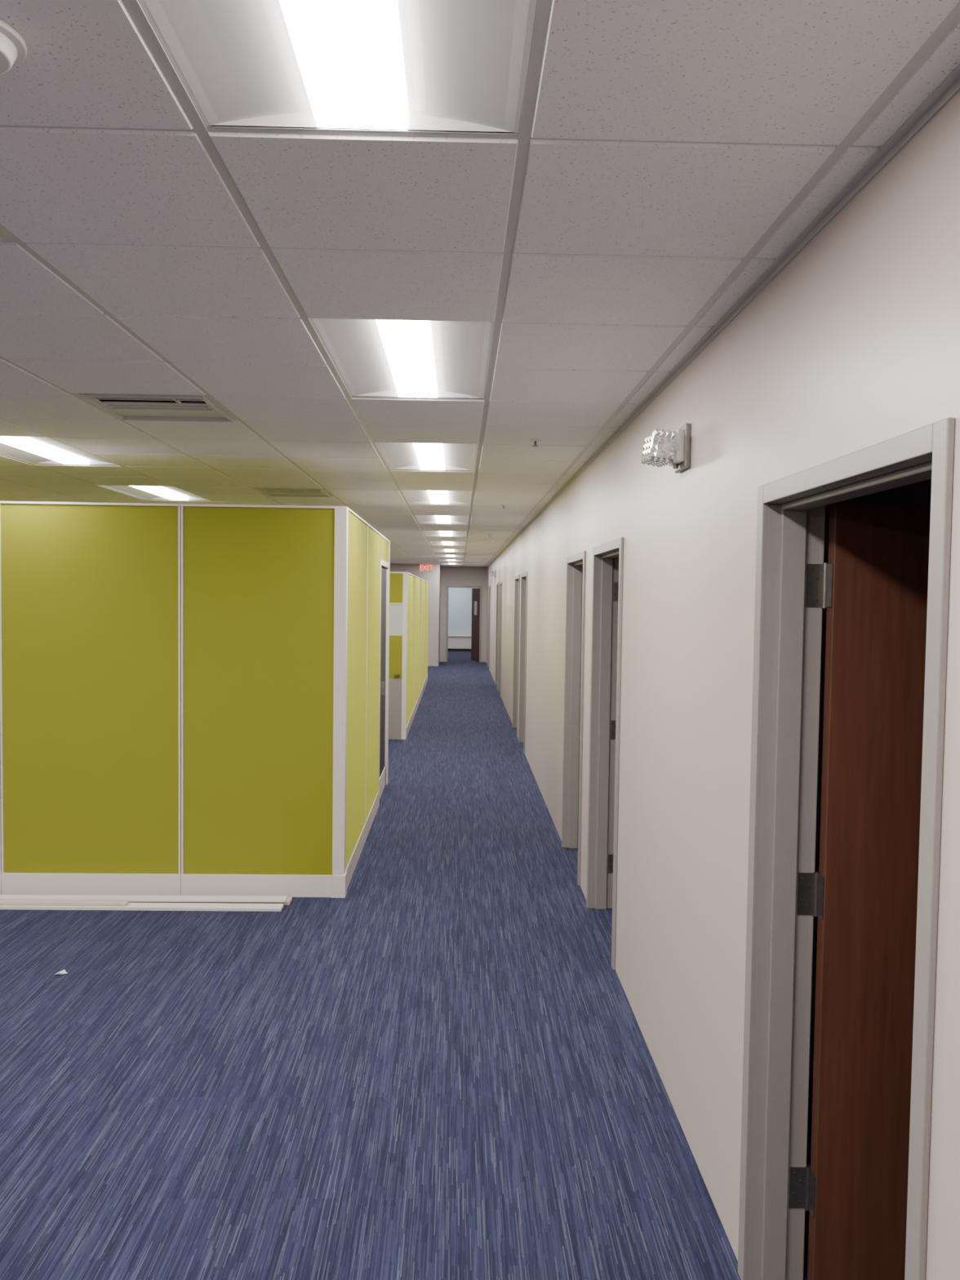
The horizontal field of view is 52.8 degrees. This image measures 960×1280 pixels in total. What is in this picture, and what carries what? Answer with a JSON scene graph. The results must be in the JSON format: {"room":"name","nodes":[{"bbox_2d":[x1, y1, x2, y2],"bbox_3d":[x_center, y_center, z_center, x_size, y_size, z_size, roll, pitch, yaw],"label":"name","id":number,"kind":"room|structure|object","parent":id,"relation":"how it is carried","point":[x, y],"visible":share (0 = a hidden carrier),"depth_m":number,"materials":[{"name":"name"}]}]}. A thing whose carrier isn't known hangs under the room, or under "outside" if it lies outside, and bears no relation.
{"room":"open-plan office","nodes":[
{"label":"open-plan office","id":0,"kind":"room"},
{"bbox_2d":[0,650,813,1279],"bbox_3d":[-1.964,1.161,15.578,12.000,0.001,37.300,1,3,-1],"label":"floor","id":1,"kind":"structure","parent":0,"point":[442,1067],"depth_m":3.76,"materials":[{"name":"blue carpet"}]},
{"bbox_2d":[55,969,66,974],"bbox_3d":[-2.057,1.632,4.746,0.059,0.016,0.041,1,3,-1],"label":"paper scrap","id":2,"kind":"object","parent":1,"relation":"on","point":[63,971],"visible":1,"depth_m":4.75,"materials":[{"name":"white paper"}]},
{"bbox_2d":[0,894,292,911],"bbox_3d":[-2.600,1.567,5.795,2.900,0.041,0.210,1,3,-1],"label":"boards","id":3,"kind":"object","parent":1,"relation":"on","point":[20,902],"visible":1,"depth_m":5.78,"materials":[{"name":"white paint"}]},
{"bbox_2d":[0,501,390,897],"bbox_3d":[-3.606,0.277,7.749,5.488,2.418,3.730,1,3,-1],"label":"cubicle office","id":4,"kind":"object","parent":1,"relation":"on","point":[190,693],"visible":0.95,"depth_m":5.94,"materials":[{"name":"yellow fabric"}]},
{"bbox_2d":[379,567,387,799],"bbox_3d":[-0.915,0.387,9.089,0.092,2.130,0.920,1,3,-1],"label":"door","id":5,"kind":"structure","parent":4,"relation":"in","point":[384,571],"depth_m":9.19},
{"bbox_2d":[388,571,428,739],"bbox_3d":[-3.766,-0.021,16.974,5.432,2.190,8.932,1,3,-1],"label":"cubicle","id":6,"kind":"object","parent":1,"relation":"on","point":[408,593],"depth_m":12.65,"materials":[{"name":"fabric"}]},
{"bbox_2d":[448,635,471,651],"bbox_3d":[-0.755,0.105,33.575,4.440,0.540,0.490,1,3,-1],"label":"base cabinet","id":7,"kind":"object","parent":1,"relation":"on","point":[455,642],"visible":0.12,"depth_m":33.36,"materials":[{"name":"metal"}]},
{"bbox_2d":[390,563,440,666],"bbox_3d":[-4.609,-0.746,26.799,6.970,2.743,1.800,1,3,-1],"label":"wall","id":8,"kind":"structure","parent":0,"point":[433,578],"depth_m":25.97,"materials":[{"name":"grey paint"}]},
{"bbox_2d":[440,566,487,662],"bbox_3d":[-0.616,-0.741,27.858,6.400,2.743,0.140,1,3,-1],"label":"wall","id":9,"kind":"structure","parent":0,"point":[450,575],"depth_m":27.76,"materials":[{"name":"grey paint"}]},
{"bbox_2d":[445,586,481,662],"bbox_3d":[-0.465,-0.460,27.874,1.010,2.184,0.168,1,3,-1],"label":"frame","id":10,"kind":"object","parent":9,"relation":"attached to","point":[447,587],"visible":1,"depth_m":27.78,"materials":[{"name":"metal"}]},
{"bbox_2d":[471,588,479,661],"bbox_3d":[-0.112,-0.458,28.412,0.045,2.120,0.900,0,3,-15],"label":"leaf","id":11,"kind":"object","parent":9,"relation":"attached to","point":[475,592],"visible":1,"depth_m":28.40,"materials":[{"name":"brown wood"}]},
{"bbox_2d":[474,601,476,614],"bbox_3d":[-0.130,-0.937,28.385,0.004,0.400,0.300,0,3,-15],"label":"notice","id":12,"kind":"object","parent":11,"relation":"attached to","point":[475,602],"visible":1,"depth_m":28.39,"materials":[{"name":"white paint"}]},
{"bbox_2d":[448,587,479,635],"bbox_3d":[-0.747,-1.009,33.831,6.400,2.743,0.100,1,3,-1],"label":"wall","id":13,"kind":"structure","parent":0,"point":[460,599],"depth_m":33.78,"materials":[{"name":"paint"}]},
{"bbox_2d":[0,0,959,566],"bbox_3d":[-3.498,-1.478,12.273,7.949,0.033,30.800,1,3,-1],"label":"grid","id":14,"kind":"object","parent":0,"point":[542,8],"depth_m":2.00,"materials":[{"name":"white metal"}]},
{"bbox_2d":[0,230,11,243],"bbox_3d":[-1.446,-1.004,2.101,0.586,0.073,0.586,1,3,-1],"label":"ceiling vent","id":15,"kind":"object","parent":14,"relation":"in","point":[2,236],"visible":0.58,"depth_m":2.38,"materials":[{"name":"metal"}]},
{"bbox_2d":[0,17,26,75],"bbox_3d":[-0.798,-0.920,1.503,0.170,0.046,0.170,1,3,-1],"label":"smoke detector","id":16,"kind":"object","parent":14,"relation":"attached to","point":[13,46],"visible":1,"depth_m":1.51,"materials":[{"name":"white plastic"}]},
{"bbox_2d":[0,435,118,465],"bbox_3d":[-2.751,-1.222,6.030,0.584,0.091,1.196,1,3,-1],"label":"recessed light","id":17,"kind":"object","parent":14,"relation":"in","point":[34,450],"visible":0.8,"depth_m":6.16,"materials":[{"name":"white plastic"}]},
{"bbox_2d":[74,393,236,422],"bbox_3d":[-1.499,-1.113,4.536,0.586,0.073,0.586,1,3,-1],"label":"ceiling vent","id":18,"kind":"object","parent":14,"relation":"in","point":[155,407],"visible":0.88,"depth_m":4.56,"materials":[{"name":"metal"}]},
{"bbox_2d":[105,485,208,500],"bbox_3d":[-2.804,-1.331,8.465,0.584,0.091,1.196,1,3,-1],"label":"recessed light","id":19,"kind":"object","parent":14,"relation":"in","point":[148,492],"visible":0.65,"depth_m":8.56,"materials":[{"name":"white plastic"}]},
{"bbox_2d":[252,487,331,497],"bbox_3d":[-1.579,-1.277,8.189,0.586,0.073,0.586,1,3,-1],"label":"ceiling vent","id":20,"kind":"object","parent":14,"relation":"in","point":[285,492],"visible":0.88,"depth_m":8.22,"materials":[{"name":"metal"}]},
{"bbox_2d":[138,0,535,133],"bbox_3d":[-0.206,-0.974,1.214,0.584,0.091,1.196,1,3,-1],"label":"recessed light","id":21,"kind":"object","parent":14,"relation":"in","point":[452,66],"visible":1,"depth_m":1.60,"materials":[{"name":"white plastic"}]},
{"bbox_2d":[309,318,493,399],"bbox_3d":[-0.260,-1.083,3.649,0.584,0.091,1.196,1,3,-1],"label":"recessed light","id":22,"kind":"object","parent":14,"relation":"in","point":[372,357],"visible":0.73,"depth_m":3.56,"materials":[{"name":"white plastic"}]},
{"bbox_2d":[419,562,432,572],"bbox_3d":[-1.382,-1.873,24.917,0.341,0.239,0.080,1,3,-1],"label":"exit sign","id":23,"kind":"object","parent":14,"relation":"hanging from","point":[426,567],"visible":1,"depth_m":24.90,"materials":[{"name":"red plastic"}]},
{"bbox_2d":[376,442,478,471],"bbox_3d":[-0.313,-1.192,6.085,0.584,0.091,1.196,1,3,-1],"label":"recessed light","id":24,"kind":"object","parent":14,"relation":"in","point":[397,455],"visible":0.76,"depth_m":6.11,"materials":[{"name":"white plastic"}]},
{"bbox_2d":[401,489,471,504],"bbox_3d":[-0.366,-1.302,8.520,0.584,0.091,1.196,1,3,-1],"label":"recessed light","id":25,"kind":"object","parent":14,"relation":"in","point":[412,496],"visible":0.66,"depth_m":8.62,"materials":[{"name":"white plastic"}]},
{"bbox_2d":[415,515,469,524],"bbox_3d":[-0.420,-1.411,10.955,0.584,0.091,1.196,1,3,-1],"label":"recessed light","id":26,"kind":"object","parent":14,"relation":"in","point":[421,518],"visible":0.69,"depth_m":11.11,"materials":[{"name":"white plastic"}]},
{"bbox_2d":[423,530,466,536],"bbox_3d":[-0.473,-1.520,13.391,0.584,0.091,1.196,1,3,-1],"label":"recessed light","id":27,"kind":"object","parent":14,"relation":"in","point":[428,533],"visible":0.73,"depth_m":13.59,"materials":[{"name":"white plastic"}]},
{"bbox_2d":[429,541,466,545],"bbox_3d":[-0.526,-1.629,15.826,0.584,0.091,1.196,1,3,-1],"label":"recessed light","id":28,"kind":"object","parent":14,"relation":"in","point":[432,543],"visible":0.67,"depth_m":16.10,"materials":[{"name":"white plastic"}]},
{"bbox_2d":[433,548,464,551],"bbox_3d":[-0.580,-1.738,18.261,0.584,0.091,1.196,1,3,-1],"label":"recessed light","id":29,"kind":"object","parent":14,"relation":"in","point":[434,549],"visible":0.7,"depth_m":18.65,"materials":[{"name":"white plastic"}]},
{"bbox_2d":[436,555,464,557],"bbox_3d":[-0.633,-1.847,20.697,0.584,0.091,1.196,1,3,-1],"label":"recessed light","id":30,"kind":"object","parent":14,"relation":"in","point":[460,556],"visible":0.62,"depth_m":21.05,"materials":[{"name":"white plastic"}]},
{"bbox_2d":[439,559,463,561],"bbox_3d":[-0.687,-1.956,23.132,0.584,0.091,1.196,1,3,-1],"label":"recessed light","id":31,"kind":"object","parent":14,"relation":"in","point":[461,560],"visible":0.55,"depth_m":23.39,"materials":[{"name":"white plastic"}]},
{"bbox_2d":[440,563,462,564],"bbox_3d":[-0.740,-2.065,25.567,0.584,0.091,1.196,1,3,-1],"label":"recessed light","id":32,"kind":"object","parent":14,"relation":"in","point":[441,563],"visible":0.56,"depth_m":26.11,"materials":[{"name":"white plastic"}]},
{"bbox_2d":[528,439,541,446],"bbox_3d":[0.304,-1.082,5.315,0.070,0.033,0.070,1,3,-1],"label":"sprinkler head","id":33,"kind":"object","parent":14,"relation":"attached to","point":[535,441],"visible":1,"depth_m":5.31},
{"bbox_2d":[0,0,959,566],"bbox_3d":[-3.601,-1.463,12.271,8.298,0.007,30.786,1,3,-1],"label":"ceiling","id":34,"kind":"structure","parent":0,"point":[579,333],"depth_m":2.34,"materials":[{"name":"tile"}]},
{"bbox_2d":[487,89,959,1279],"bbox_3d":[0.607,-0.038,12.427,0.140,2.743,30.800,1,3,-1],"label":"wall","id":35,"kind":"structure","parent":0,"point":[853,345],"depth_m":2.95,"materials":[{"name":"beige paint"}]},
{"bbox_2d":[486,586,488,666],"bbox_3d":[0.288,-0.405,26.849,0.168,2.184,1.015,1,3,-1],"label":"frame","id":36,"kind":"object","parent":35,"relation":"attached to","point":[487,586],"visible":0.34,"depth_m":27.28,"materials":[{"name":"metal"}]},
{"bbox_2d":[488,585,490,670],"bbox_3d":[0.319,-0.341,25.431,0.168,2.184,1.015,1,3,-1],"label":"frame","id":37,"kind":"object","parent":35,"relation":"attached to","point":[489,610],"visible":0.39,"depth_m":25.86,"materials":[{"name":"metal"}]},
{"bbox_2d":[488,569,495,577],"bbox_3d":[0.277,-1.479,21.567,0.146,0.156,0.218,1,3,-1],"label":"emergency light","id":38,"kind":"object","parent":35,"relation":"attached to","point":[491,573],"visible":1,"depth_m":21.48,"materials":[{"name":"plastic"}]},
{"bbox_2d":[495,582,499,689],"bbox_3d":[0.435,-0.105,20.157,0.168,2.184,1.015,1,3,-1],"label":"frame","id":39,"kind":"object","parent":35,"relation":"attached to","point":[497,584],"visible":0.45,"depth_m":20.59,"materials":[{"name":"metal"}]},
{"bbox_2d":[497,581,502,696],"bbox_3d":[0.466,-0.041,18.739,0.168,2.184,1.015,1,3,-1],"label":"frame","id":40,"kind":"object","parent":35,"relation":"attached to","point":[500,582],"visible":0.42,"depth_m":19.18,"materials":[{"name":"metal"}]},
{"bbox_2d":[512,574,519,737],"bbox_3d":[0.581,0.195,13.466,0.168,2.184,1.015,1,3,-1],"label":"frame","id":41,"kind":"object","parent":35,"relation":"attached to","point":[517,581],"visible":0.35,"depth_m":13.90,"materials":[{"name":"metal"}]},
{"bbox_2d":[518,571,527,754],"bbox_3d":[0.612,0.258,12.047,0.168,2.184,1.015,1,3,-1],"label":"frame","id":42,"kind":"object","parent":35,"relation":"attached to","point":[523,620],"visible":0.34,"depth_m":12.49,"materials":[{"name":"metal"}]},
{"bbox_2d":[561,551,586,885],"bbox_3d":[0.728,0.495,6.774,0.168,2.184,1.015,1,3,-1],"label":"frame","id":43,"kind":"object","parent":35,"relation":"attached to","point":[575,572],"visible":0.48,"depth_m":7.21,"materials":[{"name":"metal"}]},
{"bbox_2d":[586,537,623,969],"bbox_3d":[0.759,0.558,5.356,0.168,2.184,1.015,1,3,-1],"label":"frame","id":44,"kind":"object","parent":35,"relation":"attached to","point":[607,567],"visible":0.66,"depth_m":5.80,"materials":[{"name":"metal"}]},
{"bbox_2d":[608,582,618,873],"bbox_3d":[0.816,0.533,5.793,0.056,1.764,0.050,1,3,-1],"label":"hinges","id":45,"kind":"object","parent":44,"relation":"attached to","point":[615,592],"visible":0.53,"depth_m":5.81,"materials":[{"name":"metal"}]},
{"bbox_2d":[641,422,690,473],"bbox_3d":[0.672,-0.695,3.508,0.146,0.156,0.218,1,3,-1],"label":"emergency light","id":46,"kind":"object","parent":35,"relation":"attached to","point":[664,447],"visible":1,"depth_m":3.43,"materials":[{"name":"plastic"}]},
{"bbox_2d":[672,462,678,469],"bbox_3d":[0.711,-0.634,3.512,0.024,0.022,0.024,1,3,-1],"label":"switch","id":47,"kind":"object","parent":46,"relation":"attached to","point":[675,465],"depth_m":3.50,"materials":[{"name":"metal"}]},
{"bbox_2d":[486,63,959,567],"bbox_3d":[0.544,-1.402,12.364,0.022,0.026,30.800,1,3,-1],"label":"trim","id":48,"kind":"structure","parent":35,"relation":"attached to","point":[950,86],"depth_m":2.23,"materials":[{"name":"metal"}]},
{"bbox_2d":[737,417,955,1279],"bbox_3d":[0.829,0.702,2.150,0.168,2.184,1.015,1,3,-1],"label":"frame","id":49,"kind":"object","parent":35,"relation":"attached to","point":[790,535],"visible":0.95,"depth_m":2.58,"materials":[{"name":"metal"}]},
{"bbox_2d":[788,563,833,1217],"bbox_3d":[0.886,0.677,2.587,0.056,1.764,0.050,1,3,-1],"label":"hinges","id":50,"kind":"object","parent":49,"relation":"attached to","point":[820,577],"visible":1,"depth_m":2.60,"materials":[{"name":"metal"}]},
{"bbox_2d":[807,504,930,1279],"bbox_3d":[1.361,0.711,2.593,0.900,2.120,0.045,1,3,-1],"label":"leaf","id":51,"kind":"object","parent":50,"relation":"attached to","point":[875,642],"visible":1,"depth_m":2.56,"materials":[{"name":"brown wood"}]},
{"bbox_2d":[808,479,931,1078],"bbox_3d":[2.399,-0.017,12.467,3.444,2.743,30.800,1,3,-1],"label":"wall","id":52,"kind":"structure","parent":0,"point":[917,494],"depth_m":3.73,"materials":[{"name":"beige paint"}]}
]}

